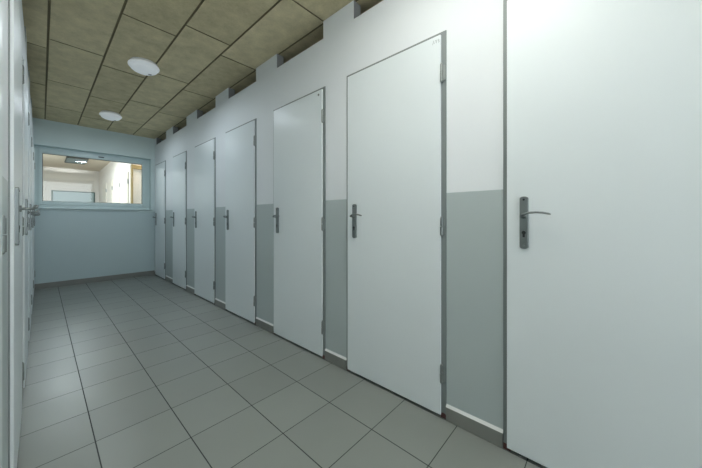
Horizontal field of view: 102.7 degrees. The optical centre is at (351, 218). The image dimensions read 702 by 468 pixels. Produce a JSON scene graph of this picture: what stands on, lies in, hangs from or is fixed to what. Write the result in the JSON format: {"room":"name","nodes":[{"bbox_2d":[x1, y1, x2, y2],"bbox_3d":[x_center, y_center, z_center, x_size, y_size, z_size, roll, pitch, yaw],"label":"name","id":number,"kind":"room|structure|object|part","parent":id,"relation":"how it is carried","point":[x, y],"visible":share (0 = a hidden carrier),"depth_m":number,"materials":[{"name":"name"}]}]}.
{"room":"changing room corridor","nodes":[
{"label":"changing room corridor","id":0,"kind":"room"},
{"bbox_2d":[2,0,32,467],"bbox_3d":[-1.475,-0.210,1.150,8.530,2.487,0.115,0,0,42],"label":"wall","id":1,"kind":"structure","parent":0,"point":[4,2],"depth_m":0.93,"materials":[{"name":"paint"}]},
{"bbox_2d":[0,0,6,467],"bbox_3d":[-0.691,0.034,0.468,0.687,2.000,0.115,0,0,42],"label":"door","id":2,"kind":"structure","parent":1,"relation":"in","point":[3,220],"depth_m":0.70,"materials":[{"name":"grey metal"}]},
{"bbox_2d":[8,0,38,467],"bbox_3d":[-1.492,0.034,1.229,0.697,2.000,0.168,0,0,42],"label":"door","id":3,"kind":"structure","parent":1,"relation":"in","point":[15,67],"depth_m":1.04,"materials":[{"name":"grey metal"}]},
{"bbox_3d":[-1.516,0.034,1.204,0.697,2.000,0.099,0,0,42],"label":"frame","id":4,"kind":"part","parent":3,"relation":"part of","materials":[{"name":"grey metal"}]},
{"bbox_3d":[-1.277,-0.007,1.073,0.033,0.223,0.010,0,0,42],"label":"handle plate","id":5,"kind":"part","parent":3,"relation":"part of","materials":[{"name":"grey metal"}]},
{"bbox_3d":[-1.290,-0.039,1.124,0.112,0.030,0.052,0,0,42],"label":"lever","id":6,"kind":"part","parent":3,"relation":"part of","materials":[{"name":"grey metal"}]},
{"bbox_2d":[22,57,39,387],"bbox_3d":[-2.220,0.034,1.888,0.695,2.000,0.168,0,0,42],"label":"door","id":7,"kind":"structure","parent":1,"relation":"in","point":[25,114],"depth_m":1.72,"materials":[{"name":"grey metal"}]},
{"bbox_3d":[-2.005,-0.007,1.732,0.033,0.223,0.010,0,0,42],"label":"handle plate","id":8,"kind":"part","parent":7,"relation":"part of","materials":[{"name":"grey metal"}]},
{"bbox_2d":[28,103,39,340],"bbox_3d":[-2.927,0.034,2.528,0.687,2.000,0.168,0,0,42],"label":"door","id":9,"kind":"structure","parent":1,"relation":"in","point":[29,126],"depth_m":2.36,"materials":[{"name":"grey metal"}]},
{"bbox_2d":[31,128,39,313],"bbox_3d":[-3.638,0.034,3.173,0.687,2.000,0.168,0,0,42],"label":"door","id":10,"kind":"structure","parent":1,"relation":"in","point":[32,152],"depth_m":3.02,"materials":[{"name":"grey metal"}]},
{"bbox_2d":[33,144,40,296],"bbox_3d":[-4.335,0.034,3.804,0.687,2.000,0.168,0,0,42],"label":"door","id":11,"kind":"structure","parent":1,"relation":"in","point":[33,144],"depth_m":3.60,"materials":[{"name":"grey metal"}]},
{"bbox_2d":[43,166,98,201],"bbox_3d":[-8.037,-0.210,8.629,0.100,2.487,4.400,0,0,42],"label":"wall","id":12,"kind":"structure","parent":0,"point":[61,179],"depth_m":8.27,"materials":[{"name":"beige paint"}]},
{"bbox_2d":[51,190,94,201],"bbox_3d":[-8.224,-0.391,8.326,0.030,0.810,0.920,0,0,42],"label":"board","id":13,"kind":"object","parent":12,"relation":"attached to","point":[56,195],"visible":0.52,"depth_m":8.30,"materials":[{"name":"teal"}]},
{"bbox_2d":[43,119,110,170],"bbox_3d":[-6.055,-1.493,6.833,5.450,0.080,4.400,0,0,42],"label":"ceiling","id":14,"kind":"structure","parent":0,"point":[57,161],"depth_m":7.61,"materials":[{"name":"beige paint"}]},
{"bbox_2d":[64,156,88,164],"bbox_3d":[-6.871,-1.436,7.013,0.900,0.035,0.380,0,0,42],"label":"recessed light","id":15,"kind":"object","parent":14,"relation":"in","point":[74,160],"visible":0.88,"depth_m":6.97,"materials":[{"name":"grey"}]},
{"bbox_2d":[32,117,162,283],"bbox_3d":[-4.183,-0.210,4.677,0.220,2.487,3.807,0,0,42],"label":"wall","id":16,"kind":"structure","parent":0,"point":[70,244],"depth_m":4.53,"materials":[{"name":"paint"}]},
{"bbox_2d":[34,145,150,209],"bbox_3d":[-4.175,-0.607,4.646,0.234,0.934,1.434,0,0,42],"label":"window","id":17,"kind":"structure","parent":16,"relation":"in","point":[39,151],"depth_m":4.52,"materials":[{"name":"plastic"}]},
{"bbox_3d":[-4.100,-0.148,4.579,0.034,0.016,1.434,0,0,42],"label":"sill","id":18,"kind":"part","parent":17,"relation":"part of","materials":[{"name":"plastic"}]},
{"bbox_2d":[34,270,154,289],"bbox_3d":[-4.098,0.995,4.601,0.010,0.078,1.477,0,0,42],"label":"baseboard","id":19,"kind":"structure","parent":16,"relation":"attached to","point":[145,273],"depth_m":4.50,"materials":[{"name":"tile"}]},
{"bbox_2d":[99,161,136,203],"bbox_3d":[-6.098,-0.210,7.210,4.680,2.487,0.100,0,0,42],"label":"wall","id":20,"kind":"structure","parent":0,"point":[112,170],"depth_m":6.77,"materials":[{"name":"beige paint"}]},
{"bbox_2d":[103,183,106,202],"bbox_3d":[-6.895,0.034,7.909,0.680,2.000,0.114,0,0,42],"label":"door","id":21,"kind":"structure","parent":20,"relation":"in","point":[105,184],"depth_m":7.75,"materials":[{"name":"beige laminate"}]},
{"bbox_2d":[108,180,112,202],"bbox_3d":[-6.184,0.034,7.265,0.680,2.000,0.114,0,0,42],"label":"door","id":22,"kind":"structure","parent":20,"relation":"in","point":[110,183],"depth_m":7.15,"materials":[{"name":"beige laminate"}]},
{"bbox_2d":[114,176,119,202],"bbox_3d":[-5.472,0.034,6.620,0.680,2.000,0.114,0,0,42],"label":"door","id":23,"kind":"structure","parent":20,"relation":"in","point":[117,179],"depth_m":6.50,"materials":[{"name":"beige laminate"}]},
{"bbox_2d":[122,171,128,202],"bbox_3d":[-4.761,0.034,5.976,0.680,2.000,0.114,0,0,42],"label":"door","id":24,"kind":"structure","parent":20,"relation":"in","point":[125,177],"depth_m":5.88,"materials":[{"name":"beige laminate"}]},
{"bbox_2d":[137,164,141,203],"bbox_3d":[-3.757,-0.210,5.899,0.790,2.487,1.100,0,0,42],"label":"wall","id":25,"kind":"structure","parent":0,"point":[139,172],"depth_m":5.72,"materials":[{"name":"beige paint"}]},
{"bbox_2d":[22,0,382,139],"bbox_3d":[-0.940,-1.483,1.740,8.530,0.060,3.807,0,0,42],"label":"ceiling","id":26,"kind":"structure","parent":0,"point":[79,52],"depth_m":2.41,"materials":[{"name":"brown"}]},
{"bbox_2d":[99,110,121,120],"bbox_3d":[-3.332,-1.406,3.888,0.241,0.095,0.241,0,0,42],"label":"ceiling lamp","id":27,"kind":"object","parent":26,"relation":"attached to","point":[108,115],"visible":1,"depth_m":3.82,"materials":[{"name":"white plastic"}]},
{"bbox_2d":[128,57,159,75],"bbox_3d":[-1.942,-1.406,2.630,0.241,0.095,0.241,0,0,42],"label":"ceiling lamp","id":28,"kind":"object","parent":26,"relation":"attached to","point":[143,66],"visible":1,"depth_m":2.57,"materials":[{"name":"white plastic"}]},
{"bbox_2d":[17,275,546,467],"bbox_3d":[-0.940,1.074,1.740,8.530,0.080,3.807,0,0,42],"label":"floor","id":29,"kind":"structure","parent":0,"point":[148,371],"depth_m":1.60,"materials":[{"name":"tile"}]},
{"bbox_2d":[155,0,502,428],"bbox_3d":[-0.406,-0.210,2.330,8.530,2.487,0.115,0,0,42],"label":"wall","id":30,"kind":"structure","parent":0,"point":[352,41],"depth_m":1.54,"materials":[{"name":"paint"}]},
{"bbox_2d":[153,160,165,278],"bbox_3d":[-3.322,0.034,4.908,0.616,2.000,0.168,0,0,42],"label":"door","id":31,"kind":"structure","parent":30,"relation":"in","point":[160,169],"depth_m":4.86,"materials":[{"name":"grey metal"}]},
{"bbox_3d":[-3.299,0.034,4.934,0.616,2.000,0.099,0,0,42],"label":"frame","id":32,"kind":"part","parent":31,"relation":"part of","materials":[{"name":"grey metal"}]},
{"bbox_2d":[170,151,186,288],"bbox_3d":[-2.576,0.034,4.233,0.622,2.000,0.168,0,0,42],"label":"door","id":33,"kind":"structure","parent":30,"relation":"in","point":[179,217],"depth_m":4.16,"materials":[{"name":"grey metal"}]},
{"bbox_2d":[192,137,215,303],"bbox_3d":[-1.863,0.034,3.587,0.676,2.000,0.168,0,0,42],"label":"door","id":34,"kind":"structure","parent":30,"relation":"in","point":[204,216],"depth_m":3.53,"materials":[{"name":"grey metal"}]},
{"bbox_3d":[-2.071,0.019,3.736,0.033,0.223,0.010,0,0,42],"label":"handle plate","id":35,"kind":"part","parent":34,"relation":"part of","materials":[{"name":"grey metal"}]},
{"bbox_2d":[223,118,256,324],"bbox_3d":[-1.159,0.034,2.950,0.675,2.000,0.168,0,0,42],"label":"door","id":36,"kind":"structure","parent":30,"relation":"in","point":[240,216],"depth_m":2.89,"materials":[{"name":"grey metal"}]},
{"bbox_3d":[-1.367,0.019,3.099,0.033,0.223,0.010,0,0,42],"label":"handle plate","id":37,"kind":"part","parent":36,"relation":"part of","materials":[{"name":"grey metal"}]},
{"bbox_2d":[273,86,325,358],"bbox_3d":[-0.435,0.034,2.294,0.685,2.000,0.168,0,0,42],"label":"door","id":38,"kind":"structure","parent":30,"relation":"in","point":[299,126],"depth_m":2.23,"materials":[{"name":"grey metal"}]},
{"bbox_3d":[-0.646,0.019,2.446,0.033,0.223,0.010,0,0,42],"label":"handle plate","id":39,"kind":"part","parent":38,"relation":"part of","materials":[{"name":"grey metal"}]},
{"bbox_2d":[154,271,502,447],"bbox_3d":[-0.447,0.993,2.284,8.530,0.081,0.010,0,0,42],"label":"baseboard","id":40,"kind":"structure","parent":30,"relation":"attached to","point":[493,434],"depth_m":1.39,"materials":[{"name":"tile"}]},
{"bbox_2d":[347,30,446,418],"bbox_3d":[0.236,0.034,1.685,0.701,2.000,0.168,0,0,42],"label":"door","id":41,"kind":"structure","parent":30,"relation":"in","point":[397,103],"depth_m":1.61,"materials":[{"name":"grey metal"}]},
{"bbox_3d":[0.019,0.019,1.843,0.033,0.223,0.010,0,0,42],"label":"handle plate","id":42,"kind":"part","parent":41,"relation":"part of","materials":[{"name":"grey metal"}]},
{"bbox_2d":[503,0,701,467],"bbox_3d":[0.956,0.027,1.033,0.714,2.014,0.168,0,0,42],"label":"door","id":43,"kind":"structure","parent":30,"relation":"in","point":[602,99],"depth_m":1.03,"materials":[{"name":"grey metal"}]},
{"bbox_3d":[0.980,0.027,1.059,0.714,2.014,0.099,0,0,42],"label":"frame","id":44,"kind":"part","parent":43,"relation":"part of","materials":[{"name":"grey metal"}]},
{"bbox_3d":[0.735,0.019,1.195,0.033,0.223,0.010,0,0,42],"label":"handle plate","id":45,"kind":"part","parent":43,"relation":"part of","materials":[{"name":"grey metal"}]},
{"bbox_3d":[0.747,-0.013,1.144,0.112,0.030,0.052,0,0,42],"label":"lever","id":46,"kind":"part","parent":43,"relation":"part of","materials":[{"name":"grey metal"}]},
{"bbox_3d":[-6.055,1.074,6.833,5.450,0.080,4.400,0,0,42],"label":"floor","id":47,"kind":"structure","parent":0,"visible":0},
{"bbox_2d":[130,164,141,202],"bbox_3d":[-4.002,-0.016,5.972,0.090,2.100,1.100,0,0,42],"label":"door frame","id":48,"kind":"structure","parent":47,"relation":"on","point":[132,166],"depth_m":5.55,"materials":[{"name":"beige wood"}]}
]}

